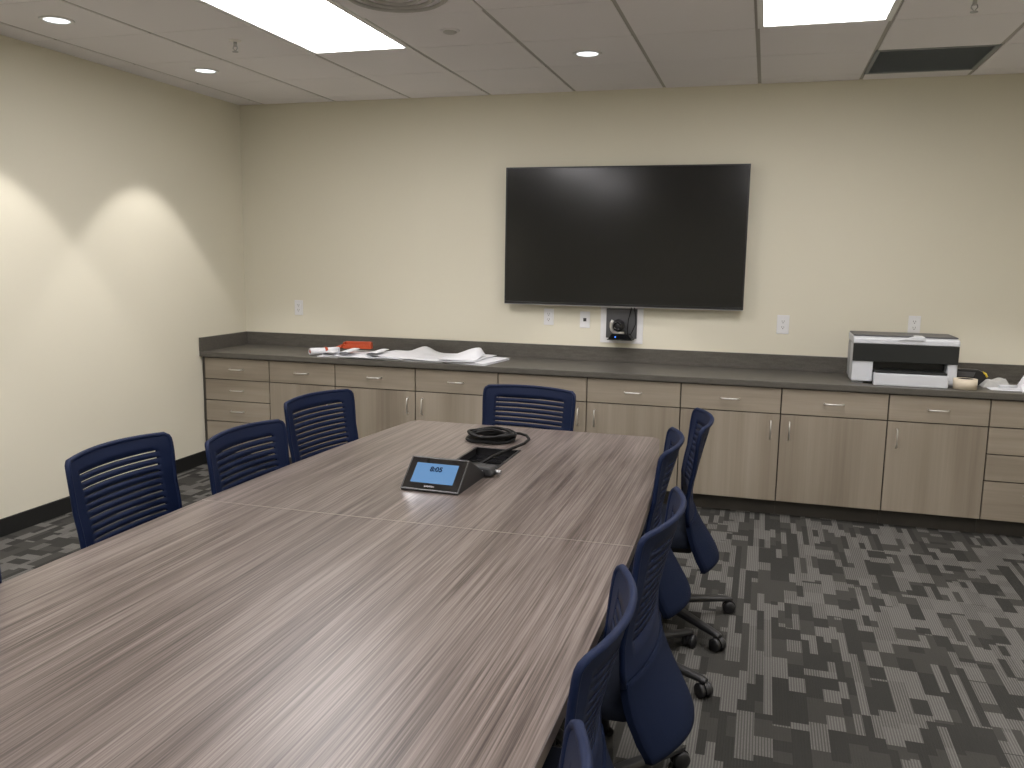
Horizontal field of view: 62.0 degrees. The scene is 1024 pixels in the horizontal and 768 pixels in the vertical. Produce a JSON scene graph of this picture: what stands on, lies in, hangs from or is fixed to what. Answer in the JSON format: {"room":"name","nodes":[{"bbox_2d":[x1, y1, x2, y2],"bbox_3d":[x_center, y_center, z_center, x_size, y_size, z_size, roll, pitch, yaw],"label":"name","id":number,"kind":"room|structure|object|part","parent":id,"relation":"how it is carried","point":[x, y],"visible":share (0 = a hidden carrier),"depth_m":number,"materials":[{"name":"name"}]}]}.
{"room":"conference room","nodes":[
{"label":"conference room","id":0,"kind":"room"},
{"bbox_2d":[0,35,246,518],"bbox_3d":[-3.534,-0.240,2.231,0.100,2.850,9.800,3,9,16],"label":"wall","id":1,"kind":"structure","parent":0,"point":[122,236],"depth_m":5.31,"materials":[{"name":"beige paint"}]},
{"bbox_2d":[0,450,206,536],"bbox_3d":[-3.574,1.159,2.170,0.012,0.100,9.078,3,9,16],"label":"baseboard","id":2,"kind":"structure","parent":1,"relation":"attached to","point":[31,517],"depth_m":5.01,"materials":[{"name":"black rubber"}]},
{"bbox_2d":[0,463,1023,767],"bbox_3d":[-0.678,1.365,1.610,6.100,0.060,9.800,3,9,16],"label":"floor","id":3,"kind":"structure","parent":0,"point":[850,644],"depth_m":3.58,"materials":[{"name":"carpet"}]},
{"bbox_2d":[65,432,182,548],"bbox_3d":[-1.197,0.663,2.958,0.720,0.919,0.713,3,9,16],"label":"chair","id":4,"kind":"object","parent":3,"relation":"on","point":[161,443],"visible":0.3,"depth_m":2.94,"materials":[{"name":"blue plastic"}]},
{"bbox_2d":[202,357,275,466],"bbox_3d":[-1.954,0.174,6.546,0.569,0.810,0.622,3,9,16],"label":"base cabinet","id":5,"kind":"object","parent":3,"relation":"on","point":[236,391],"visible":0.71,"depth_m":6.26,"materials":[{"name":"beige laminate"}]},
{"bbox_3d":[-2.011,-0.107,6.239,0.535,0.152,0.019,3,9,16],"label":"drawer","id":6,"kind":"part","parent":5,"relation":"part of","materials":[{"name":"beige laminate"}]},
{"bbox_3d":[-2.014,0.050,6.263,0.535,0.151,0.019,3,9,16],"label":"drawer","id":7,"kind":"part","parent":5,"relation":"part of","materials":[{"name":"beige laminate"}]},
{"bbox_3d":[-2.016,0.205,6.286,0.535,0.150,0.019,3,9,16],"label":"drawer","id":8,"kind":"part","parent":5,"relation":"part of","materials":[{"name":"beige laminate"}]},
{"bbox_3d":[-2.019,0.398,6.314,0.535,0.226,0.019,3,9,16],"label":"drawer","id":9,"kind":"part","parent":5,"relation":"part of","materials":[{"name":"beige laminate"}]},
{"bbox_2d":[199,331,1023,400],"bbox_3d":[0.609,-0.150,5.741,5.896,0.139,0.610,3,9,16],"label":"countertop","id":10,"kind":"structure","parent":5,"relation":"on","point":[684,366],"depth_m":5.79,"materials":[{"name":"grey laminate"}]},
{"bbox_2d":[309,347,339,354],"bbox_3d":[-1.363,-0.240,6.187,0.220,0.058,0.058,-5,10,-33],"label":"drawing","id":11,"kind":"object","parent":10,"relation":"on","point":[312,351],"visible":0.84,"depth_m":6.15,"materials":[{"name":"white paper"}]},
{"bbox_2d":[317,350,443,362],"bbox_3d":[-0.850,-0.205,6.128,0.980,0.014,0.450,3,9,16],"label":"sheet","id":12,"kind":"object","parent":10,"relation":"on","point":[355,351],"visible":0.34,"depth_m":5.94,"materials":[{"name":"white paper"}]},
{"bbox_2d":[322,349,338,355],"bbox_3d":[-1.264,-0.222,6.099,0.220,0.030,0.175,3,9,16],"label":"sheet","id":13,"kind":"object","parent":12,"relation":"on","point":[332,351],"visible":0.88,"depth_m":6.10,"materials":[{"name":"white paper"}]},
{"bbox_2d":[337,348,370,358],"bbox_3d":[-1.085,-0.221,6.063,0.295,0.040,0.263,3,9,16],"label":"sheet","id":14,"kind":"object","parent":12,"relation":"on","point":[347,353],"visible":0.9,"depth_m":6.04,"materials":[{"name":"white paper"}]},
{"bbox_2d":[336,341,372,348],"bbox_3d":[-1.172,-0.288,6.319,0.270,0.052,0.062,1,8,4],"label":"case","id":15,"kind":"object","parent":12,"relation":"on","point":[347,344],"visible":0.98,"depth_m":6.31,"materials":[{"name":"plastic"}]},
{"bbox_2d":[366,349,402,359],"bbox_3d":[-0.860,-0.212,5.996,0.305,0.040,0.265,3,9,16],"label":"sheet","id":16,"kind":"object","parent":12,"relation":"on","point":[379,350],"visible":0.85,"depth_m":5.95,"materials":[{"name":"white paper"}]},
{"bbox_2d":[367,346,495,361],"bbox_3d":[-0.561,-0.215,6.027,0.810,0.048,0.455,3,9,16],"label":"drawing sheet","id":17,"kind":"object","parent":12,"relation":"on","point":[425,353],"visible":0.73,"depth_m":6.05,"materials":[{"name":"white paper"}]},
{"bbox_2d":[439,357,508,365],"bbox_3d":[-0.310,-0.170,5.947,0.472,0.015,0.389,5,9,24],"label":"stack","id":18,"kind":"object","parent":10,"relation":"on","point":[491,360],"visible":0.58,"depth_m":5.79,"materials":[{"name":"white paper"}]},
{"bbox_2d":[847,331,959,388],"bbox_3d":[2.363,-0.156,5.171,0.580,0.293,0.384,3,9,16],"label":"printer","id":19,"kind":"object","parent":10,"relation":"on","point":[925,360],"visible":0.97,"depth_m":5.05,"materials":[{"name":"white plastic"}]},
{"bbox_3d":[2.373,-0.273,5.183,0.580,0.042,0.324,3,9,16],"label":"scanner lid","id":20,"kind":"part","parent":19,"relation":"part of","materials":[{"name":"white plastic"}]},
{"bbox_3d":[2.327,-0.178,5.042,0.577,0.106,0.008,3,9,16],"label":"panel","id":21,"kind":"part","parent":19,"relation":"part of","materials":[{"name":"black plastic"}]},
{"bbox_2d":[872,361,946,375],"bbox_3d":[2.374,-0.072,5.109,0.404,0.122,0.215,3,9,16],"label":"tray","id":22,"kind":"object","parent":19,"relation":"on","point":[879,368],"depth_m":5.08,"materials":[{"name":"black plastic"}]},
{"bbox_2d":[872,372,948,388],"bbox_3d":[2.360,-0.029,5.072,0.401,0.072,0.160,3,9,16],"label":"paper tray","id":23,"kind":"object","parent":19,"relation":"on","point":[906,379],"depth_m":5.00,"materials":[{"name":"white plastic"}]},
{"bbox_2d":[952,377,977,389],"bbox_3d":[2.631,-0.002,4.949,0.128,0.061,0.128,3,9,16],"label":"tape roll","id":24,"kind":"object","parent":10,"relation":"on","point":[960,383],"visible":1,"depth_m":4.90,"materials":[{"name":"beige paper"}]},
{"bbox_2d":[957,368,987,384],"bbox_3d":[2.738,-0.045,5.141,0.229,0.095,0.074,3,9,16],"label":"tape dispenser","id":25,"kind":"object","parent":10,"relation":"on","point":[981,376],"visible":0.59,"depth_m":5.11,"materials":[{"name":"black plastic"}]},
{"bbox_2d":[979,378,1008,387],"bbox_3d":[2.869,-0.011,5.056,0.160,0.053,0.130,3,9,16],"label":"crumpled tissue","id":26,"kind":"object","parent":10,"relation":"on","point":[995,382],"visible":0.83,"depth_m":5.02,"materials":[{"name":"white paper"}]},
{"bbox_2d":[986,387,1021,391],"bbox_3d":[2.879,0.027,4.948,0.205,0.011,0.120,3,9,16],"label":"loose sheet","id":27,"kind":"object","parent":10,"relation":"on","point":[990,388],"visible":0.81,"depth_m":4.93,"materials":[{"name":"white paper"}]},
{"bbox_2d":[998,385,1017,387],"bbox_3d":[2.866,0.014,4.928,0.102,0.020,0.018,2,8,6],"label":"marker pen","id":28,"kind":"object","parent":27,"relation":"on","point":[999,386],"visible":1,"depth_m":4.92,"materials":[{"name":"white plastic"}]},
{"bbox_2d":[1017,376,1023,387],"bbox_3d":[3.056,-0.011,4.985,0.170,0.079,0.100,3,9,16],"label":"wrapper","id":29,"kind":"object","parent":10,"relation":"on","point":[1022,379],"visible":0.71,"depth_m":5.01,"materials":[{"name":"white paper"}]},
{"bbox_2d":[205,419,289,494],"bbox_3d":[-0.909,0.628,3.276,0.738,0.902,0.714,3,9,17],"label":"chair","id":30,"kind":"object","parent":3,"relation":"on","point":[276,428],"visible":0.2,"depth_m":3.32,"materials":[{"name":"blue plastic"}]},
{"bbox_2d":[269,360,336,463],"bbox_3d":[-1.427,0.205,6.393,0.527,0.810,0.622,3,9,16],"label":"base cabinet","id":31,"kind":"object","parent":3,"relation":"on","point":[289,380],"visible":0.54,"depth_m":6.11,"materials":[{"name":"beige laminate"}]},
{"bbox_3d":[-1.498,-0.078,6.090,0.521,0.152,0.019,3,9,16],"label":"drawer","id":32,"kind":"part","parent":31,"relation":"part of","materials":[{"name":"beige laminate"}]},
{"bbox_2d":[283,389,358,463],"bbox_3d":[-0.804,0.512,4.013,0.722,0.919,0.728,5,9,25],"label":"chair","id":33,"kind":"object","parent":3,"relation":"on","point":[346,396],"visible":0.38,"depth_m":4.04,"materials":[{"name":"blue plastic"}]},
{"bbox_2d":[0,420,658,767],"bbox_3d":[-0.573,0.903,2.004,1.480,0.742,4.695,3,9,16],"label":"conference table","id":34,"kind":"object","parent":3,"relation":"on","point":[319,610],"visible":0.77,"depth_m":1.97,"materials":[{"name":"laminate"}]},
{"bbox_2d":[400,456,484,494],"bbox_3d":[-0.249,0.315,3.138,0.222,0.101,0.288,4,9,18],"label":"controller","id":35,"kind":"object","parent":34,"relation":"on","point":[423,474],"visible":1,"depth_m":3.05,"materials":[{"name":"black plastic"}]},
{"bbox_2d":[474,462,501,476],"bbox_3d":[-0.101,0.329,3.261,0.127,0.038,0.066,5,9,24],"label":"adapter","id":36,"kind":"object","parent":34,"relation":"on","point":[489,470],"visible":0.64,"depth_m":3.23,"materials":[{"name":"grey plastic"}]},
{"bbox_2d":[466,426,530,462],"bbox_3d":[-0.044,0.261,3.743,0.276,0.056,0.536,-1,9,-11],"label":"coiled cable","id":37,"kind":"object","parent":34,"relation":"on","point":[498,437],"visible":1,"depth_m":3.82,"materials":[{"name":"black rubber"}]},
{"bbox_2d":[335,364,415,444],"bbox_3d":[-0.881,0.236,6.235,0.609,0.810,0.622,3,9,16],"label":"base cabinet","id":38,"kind":"object","parent":3,"relation":"on","point":[385,397],"visible":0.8,"depth_m":5.93,"materials":[{"name":"beige laminate"}]},
{"bbox_3d":[-0.953,-0.046,5.932,0.603,0.152,0.019,3,9,16],"label":"drawer","id":39,"kind":"part","parent":38,"relation":"part of","materials":[{"name":"beige laminate"}]},
{"bbox_2d":[416,368,498,425],"bbox_3d":[-0.304,0.270,6.067,0.593,0.810,0.622,3,9,16],"label":"base cabinet","id":40,"kind":"object","parent":3,"relation":"on","point":[454,396],"visible":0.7,"depth_m":5.78,"materials":[{"name":"beige laminate"}]},
{"bbox_3d":[-0.376,-0.013,5.764,0.587,0.152,0.019,3,9,16],"label":"drawer","id":41,"kind":"part","parent":40,"relation":"part of","materials":[{"name":"beige laminate"}]},
{"bbox_3d":[-0.381,0.337,5.816,0.587,0.540,0.019,3,9,16],"label":"door","id":42,"kind":"part","parent":40,"relation":"part of","materials":[{"name":"beige laminate"}]},
{"bbox_2d":[482,384,575,430],"bbox_3d":[0.042,0.485,4.276,0.723,0.919,0.725,4,9,23],"label":"chair","id":43,"kind":"object","parent":3,"relation":"on","point":[492,393],"visible":0.3,"depth_m":4.36,"materials":[{"name":"blue plastic"}]},
{"bbox_2d":[498,373,587,431],"bbox_3d":[0.269,0.302,5.901,0.601,0.810,0.622,3,9,16],"label":"base cabinet","id":44,"kind":"object","parent":3,"relation":"on","point":[578,385],"visible":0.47,"depth_m":5.56,"materials":[{"name":"beige laminate"}]},
{"bbox_3d":[0.193,0.370,5.650,0.595,0.540,0.019,3,9,16],"label":"door","id":45,"kind":"part","parent":44,"relation":"part of","materials":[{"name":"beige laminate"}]},
{"bbox_3d":[0.198,0.020,5.598,0.595,0.152,0.019,3,9,16],"label":"drawer","id":46,"kind":"part","parent":44,"relation":"part of","materials":[{"name":"beige laminate"}]},
{"bbox_2d":[559,719,592,767],"bbox_3d":[-0.127,0.950,1.128,0.710,0.919,0.719,3,9,16],"label":"chair","id":47,"kind":"object","parent":3,"relation":"on","point":[576,752],"visible":1,"depth_m":1.19,"materials":[{"name":"blue plastic"}]},
{"bbox_2d":[542,564,637,767],"bbox_3d":[0.056,0.862,1.812,0.723,0.897,0.702,3,9,15],"label":"chair","id":48,"kind":"object","parent":3,"relation":"on","point":[591,673],"visible":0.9,"depth_m":1.61,"materials":[{"name":"blue plastic"}]},
{"bbox_3d":[-0.069,0.896,1.821,0.456,0.076,0.444,3,9,15],"label":"seat","id":49,"kind":"part","parent":48,"relation":"part of","materials":[{"name":"fabric"}]},
{"bbox_2d":[552,486,694,767],"bbox_3d":[0.265,0.773,2.355,0.717,0.919,0.710,4,9,19],"label":"chair","id":50,"kind":"object","parent":3,"relation":"on","point":[647,690],"visible":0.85,"depth_m":2.20,"materials":[{"name":"blue plastic"}]},
{"bbox_3d":[0.186,1.113,2.617,0.052,0.055,0.323,-3,9,-22],"label":"leg","id":51,"kind":"part","parent":50,"relation":"part of","materials":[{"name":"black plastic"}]},
{"bbox_3d":[0.152,0.787,2.424,0.456,0.076,0.444,4,9,19],"label":"seat","id":52,"kind":"part","parent":50,"relation":"part of","materials":[{"name":"fabric"}]},
{"bbox_3d":[0.409,1.124,2.561,0.323,0.055,0.052,-6,11,-39],"label":"leg","id":53,"kind":"part","parent":50,"relation":"part of","materials":[{"name":"black plastic"}]},
{"bbox_3d":[0.399,0.528,2.299,0.116,0.415,0.507,4,9,19],"label":"backrest","id":54,"kind":"part","parent":50,"relation":"part of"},
{"bbox_2d":[586,377,681,503],"bbox_3d":[0.845,0.336,5.734,0.597,0.810,0.622,3,9,16],"label":"base cabinet","id":55,"kind":"object","parent":3,"relation":"on","point":[614,406],"visible":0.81,"depth_m":5.43,"materials":[{"name":"beige laminate"}]},
{"bbox_3d":[0.768,0.403,5.483,0.591,0.540,0.019,3,9,16],"label":"door","id":56,"kind":"part","parent":55,"relation":"part of","materials":[{"name":"beige laminate"}]},
{"bbox_3d":[0.773,0.053,5.431,0.591,0.152,0.019,3,9,16],"label":"drawer","id":57,"kind":"part","parent":55,"relation":"part of","materials":[{"name":"beige laminate"}]},
{"bbox_2d":[628,427,712,698],"bbox_3d":[0.416,0.645,3.235,0.720,0.919,0.712,3,9,13],"label":"chair","id":58,"kind":"object","parent":3,"relation":"on","point":[674,587],"visible":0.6,"depth_m":3.08,"materials":[{"name":"blue plastic"}]},
{"bbox_3d":[0.322,0.663,3.278,0.456,0.076,0.444,3,9,13],"label":"seat","id":59,"kind":"part","parent":58,"relation":"part of","materials":[{"name":"fabric"}]},
{"bbox_3d":[0.576,0.400,3.178,0.116,0.415,0.507,3,9,13],"label":"backrest","id":60,"kind":"part","parent":58,"relation":"part of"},
{"bbox_3d":[0.599,1.002,3.404,0.323,0.055,0.052,-4,10,-31],"label":"leg","id":61,"kind":"part","parent":58,"relation":"part of","materials":[{"name":"black plastic"}]},
{"bbox_3d":[0.581,1.036,3.176,0.323,0.055,0.052,8,11,40],"label":"leg","id":62,"kind":"part","parent":58,"relation":"part of","materials":[{"name":"black plastic"}]},
{"bbox_2d":[641,408,735,651],"bbox_3d":[0.638,0.579,3.704,0.717,0.919,0.710,2,9,9],"label":"chair","id":63,"kind":"object","parent":3,"relation":"on","point":[692,535],"visible":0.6,"depth_m":3.52,"materials":[{"name":"blue fabric"}]},
{"bbox_3d":[0.531,0.604,3.701,0.456,0.076,0.444,2,9,9],"label":"seat","id":64,"kind":"part","parent":63,"relation":"part of","materials":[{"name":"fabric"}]},
{"bbox_3d":[0.789,0.338,3.621,0.116,0.415,0.507,2,9,9],"label":"backrest","id":65,"kind":"part","parent":63,"relation":"part of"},
{"bbox_3d":[0.751,0.979,3.573,0.052,0.055,0.323,-5,10,-33],"label":"leg","id":66,"kind":"part","parent":63,"relation":"part of","materials":[{"name":"black plastic"}]},
{"bbox_3d":[0.832,0.949,3.787,0.323,0.055,0.052,-2,9,-16],"label":"leg","id":67,"kind":"part","parent":63,"relation":"part of","materials":[{"name":"black plastic"}]},
{"bbox_2d":[677,383,781,513],"bbox_3d":[1.420,0.369,5.567,0.601,0.810,0.622,3,9,16],"label":"base cabinet","id":68,"kind":"object","parent":3,"relation":"on","point":[737,470],"visible":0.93,"depth_m":5.29,"materials":[{"name":"beige laminate"}]},
{"bbox_3d":[1.343,0.436,5.316,0.595,0.540,0.019,3,9,16],"label":"door","id":69,"kind":"part","parent":68,"relation":"part of","materials":[{"name":"beige laminate"}]},
{"bbox_3d":[1.348,0.086,5.264,0.595,0.152,0.019,3,9,16],"label":"drawer","id":70,"kind":"part","parent":68,"relation":"part of","materials":[{"name":"beige laminate"}]},
{"bbox_2d":[774,388,888,522],"bbox_3d":[1.997,0.402,5.399,0.601,0.810,0.622,3,9,16],"label":"base cabinet","id":71,"kind":"object","parent":3,"relation":"on","point":[831,446],"visible":0.99,"depth_m":5.13,"materials":[{"name":"beige laminate"}]},
{"bbox_3d":[1.921,0.469,5.148,0.595,0.540,0.019,3,9,16],"label":"door","id":72,"kind":"part","parent":71,"relation":"part of","materials":[{"name":"beige laminate"}]},
{"bbox_3d":[1.919,0.123,5.072,0.118,0.008,0.033,3,9,16],"label":"handle","id":73,"kind":"part","parent":71,"relation":"part of","materials":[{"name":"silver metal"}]},
{"bbox_3d":[1.926,0.120,5.096,0.595,0.152,0.019,3,9,16],"label":"drawer","id":74,"kind":"part","parent":71,"relation":"part of","materials":[{"name":"beige laminate"}]},
{"bbox_2d":[877,394,990,531],"bbox_3d":[2.542,0.434,5.241,0.534,0.810,0.622,3,9,16],"label":"base cabinet","id":75,"kind":"object","parent":3,"relation":"on","point":[935,451],"visible":0.97,"depth_m":4.98,"materials":[{"name":"beige laminate"}]},
{"bbox_3d":[2.466,0.501,4.990,0.528,0.540,0.019,3,9,16],"label":"door","id":76,"kind":"part","parent":75,"relation":"part of","materials":[{"name":"beige laminate"}]},
{"bbox_3d":[2.464,0.154,4.914,0.118,0.008,0.033,3,9,16],"label":"handle","id":77,"kind":"part","parent":75,"relation":"part of","materials":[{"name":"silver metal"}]},
{"bbox_3d":[2.471,0.151,4.938,0.528,0.152,0.019,3,9,16],"label":"drawer","id":78,"kind":"part","parent":75,"relation":"part of","materials":[{"name":"beige laminate"}]},
{"bbox_2d":[975,399,1023,536],"bbox_3d":[3.113,0.467,5.075,0.654,0.810,0.622,3,9,16],"label":"base cabinet","id":79,"kind":"object","parent":3,"relation":"on","point":[1002,497],"visible":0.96,"depth_m":4.88,"materials":[{"name":"beige laminate"}]},
{"bbox_3d":[2.975,0.686,4.864,0.525,0.226,0.019,3,9,16],"label":"drawer","id":80,"kind":"part","parent":79,"relation":"part of","materials":[{"name":"beige laminate"}]},
{"bbox_3d":[2.978,0.494,4.836,0.525,0.150,0.019,3,9,16],"label":"drawer","id":81,"kind":"part","parent":79,"relation":"part of","materials":[{"name":"beige laminate"}]},
{"bbox_3d":[2.980,0.338,4.813,0.525,0.151,0.019,3,9,16],"label":"drawer","id":82,"kind":"part","parent":79,"relation":"part of","materials":[{"name":"beige laminate"}]},
{"bbox_3d":[2.982,0.181,4.789,0.525,0.152,0.019,3,9,16],"label":"drawer","id":83,"kind":"part","parent":79,"relation":"part of","materials":[{"name":"beige laminate"}]},
{"bbox_2d":[0,0,1023,104],"bbox_3d":[-0.637,-1.449,1.192,5.900,0.230,9.600,3,9,16],"label":"ceiling","id":84,"kind":"structure","parent":0,"point":[502,47],"depth_m":4.62,"materials":[{"name":"tile"}]},
{"bbox_2d":[38,15,74,24],"bbox_3d":[-2.259,-1.803,4.228,0.164,0.006,0.164,3,9,16],"label":"recessed light","id":85,"kind":"object","parent":84,"relation":"in","point":[58,20],"visible":1,"depth_m":4.22,"materials":[{"name":"white"}]},
{"bbox_2d":[191,68,218,73],"bbox_3d":[-1.924,-1.965,5.348,0.164,0.006,0.164,3,9,16],"label":"recessed light","id":86,"kind":"object","parent":84,"relation":"in","point":[198,70],"visible":1,"depth_m":5.34,"materials":[{"name":"white glass"}]},
{"bbox_2d":[229,39,241,52],"bbox_3d":[-1.491,-1.819,4.589,0.068,0.060,0.068,3,9,16],"label":"sprinkler head","id":87,"kind":"object","parent":84,"relation":"attached to","point":[235,41],"visible":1,"depth_m":4.58},
{"bbox_2d":[196,0,411,54],"bbox_3d":[-1.011,-1.808,4.203,0.606,0.054,1.215,3,9,16],"label":"ceiling light panel","id":88,"kind":"object","parent":84,"relation":"attached to","point":[316,27],"visible":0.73,"depth_m":4.25,"materials":[{"name":"white plastic"}]},
{"bbox_2d":[334,0,481,17],"bbox_3d":[-0.513,-1.708,3.748,0.606,0.028,0.606,3,9,16],"label":"ceiling vent","id":89,"kind":"object","parent":84,"relation":"in","point":[363,8],"visible":1,"depth_m":3.90,"materials":[{"name":"metal"}]},
{"bbox_2d":[440,28,459,34],"bbox_3d":[-0.314,-1.784,4.320,0.100,0.016,0.100,3,9,16],"label":"smoke detector","id":90,"kind":"object","parent":84,"relation":"attached to","point":[449,31],"visible":1,"depth_m":4.30,"materials":[{"name":"plastic"}]},
{"bbox_2d":[573,50,601,57],"bbox_3d":[0.422,-1.843,4.759,0.164,0.006,0.164,3,9,16],"label":"recessed light","id":91,"kind":"object","parent":84,"relation":"in","point":[582,53],"visible":1,"depth_m":4.75,"materials":[{"name":"white"}]},
{"bbox_2d":[757,0,901,28],"bbox_3d":[1.327,-1.673,3.524,0.606,0.054,1.215,3,9,16],"label":"ceiling light panel","id":92,"kind":"object","parent":84,"relation":"attached to","point":[770,13],"visible":1,"depth_m":3.92,"materials":[{"name":"white plastic"}]},
{"bbox_2d":[864,44,1001,73],"bbox_3d":[2.344,-1.838,4.803,0.606,0.033,0.606,3,9,16],"label":"ceiling vent","id":93,"kind":"object","parent":84,"relation":"in","point":[956,58],"visible":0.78,"depth_m":4.79,"materials":[{"name":"black metal"}]},
{"bbox_2d":[970,0,977,12],"bbox_3d":[1.992,-1.631,3.668,0.068,0.060,0.068,3,9,16],"label":"sprinkler head","id":94,"kind":"object","parent":84,"relation":"attached to","point":[974,3],"visible":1,"depth_m":3.67},
{"bbox_2d":[239,73,1023,364],"bbox_3d":[0.718,-0.737,6.000,5.900,2.850,0.100,3,9,16],"label":"wall","id":95,"kind":"structure","parent":0,"point":[875,204],"depth_m":5.73,"materials":[{"name":"beige paint"}]},
{"bbox_2d":[295,300,302,314],"bbox_3d":[-1.671,-0.599,6.675,0.072,0.116,0.008,3,9,16],"label":"wall plate","id":96,"kind":"object","parent":95,"relation":"attached to","point":[298,303],"visible":1,"depth_m":6.67,"materials":[{"name":"white plastic"}]},
{"bbox_2d":[544,309,553,324],"bbox_3d":[0.264,-0.482,6.114,0.072,0.116,0.008,3,9,16],"label":"wall plate","id":97,"kind":"object","parent":95,"relation":"attached to","point":[548,313],"visible":1,"depth_m":6.11,"materials":[{"name":"white plastic"}]},
{"bbox_2d":[580,311,589,327],"bbox_3d":[0.517,-0.456,6.043,0.072,0.116,0.008,3,9,16],"label":"wall plate","id":98,"kind":"object","parent":95,"relation":"attached to","point":[584,316],"visible":1,"depth_m":6.04,"materials":[{"name":"white plastic"}]},
{"bbox_2d":[600,307,643,343],"bbox_3d":[0.769,-0.411,5.975,0.300,0.250,0.006,3,9,16],"label":"plate","id":99,"kind":"object","parent":95,"relation":"attached to","point":[640,313],"visible":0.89,"depth_m":5.97,"materials":[{"name":"white plastic"}]},
{"bbox_2d":[606,308,637,340],"bbox_3d":[0.751,-0.414,5.914,0.216,0.213,0.120,3,9,16],"label":"video camera","id":100,"kind":"object","parent":99,"relation":"attached to","point":[616,318],"visible":1,"depth_m":5.94,"materials":[{"name":"black plastic"}]},
{"bbox_3d":[0.728,-0.395,5.911,0.101,0.102,0.018,3,9,16],"label":"silver arm","id":101,"kind":"part","parent":100,"relation":"part of","materials":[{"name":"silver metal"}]},
{"bbox_2d":[504,164,750,310],"bbox_3d":[0.757,-1.006,5.851,1.656,0.952,0.084,3,9,16],"label":"television","id":102,"kind":"object","parent":95,"relation":"attached to","point":[637,236],"visible":1,"depth_m":5.80,"materials":[{"name":"glass"}]},
{"bbox_3d":[0.741,-0.533,5.888,1.650,0.005,0.015,3,9,16],"label":"trim","id":103,"kind":"part","parent":102,"relation":"part of","materials":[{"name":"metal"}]},
{"bbox_2d":[776,315,789,333],"bbox_3d":[1.802,-0.396,5.667,0.078,0.125,0.008,3,9,16],"label":"wall plate","id":104,"kind":"object","parent":95,"relation":"attached to","point":[782,320],"visible":1,"depth_m":5.67,"materials":[{"name":"white plastic"}]},
{"bbox_2d":[907,316,920,332],"bbox_3d":[2.569,-0.377,5.441,0.072,0.116,0.008,3,9,16],"label":"wall plate","id":105,"kind":"object","parent":95,"relation":"attached to","point":[914,322],"visible":0.9,"depth_m":5.44,"materials":[{"name":"white plastic"}]}
]}

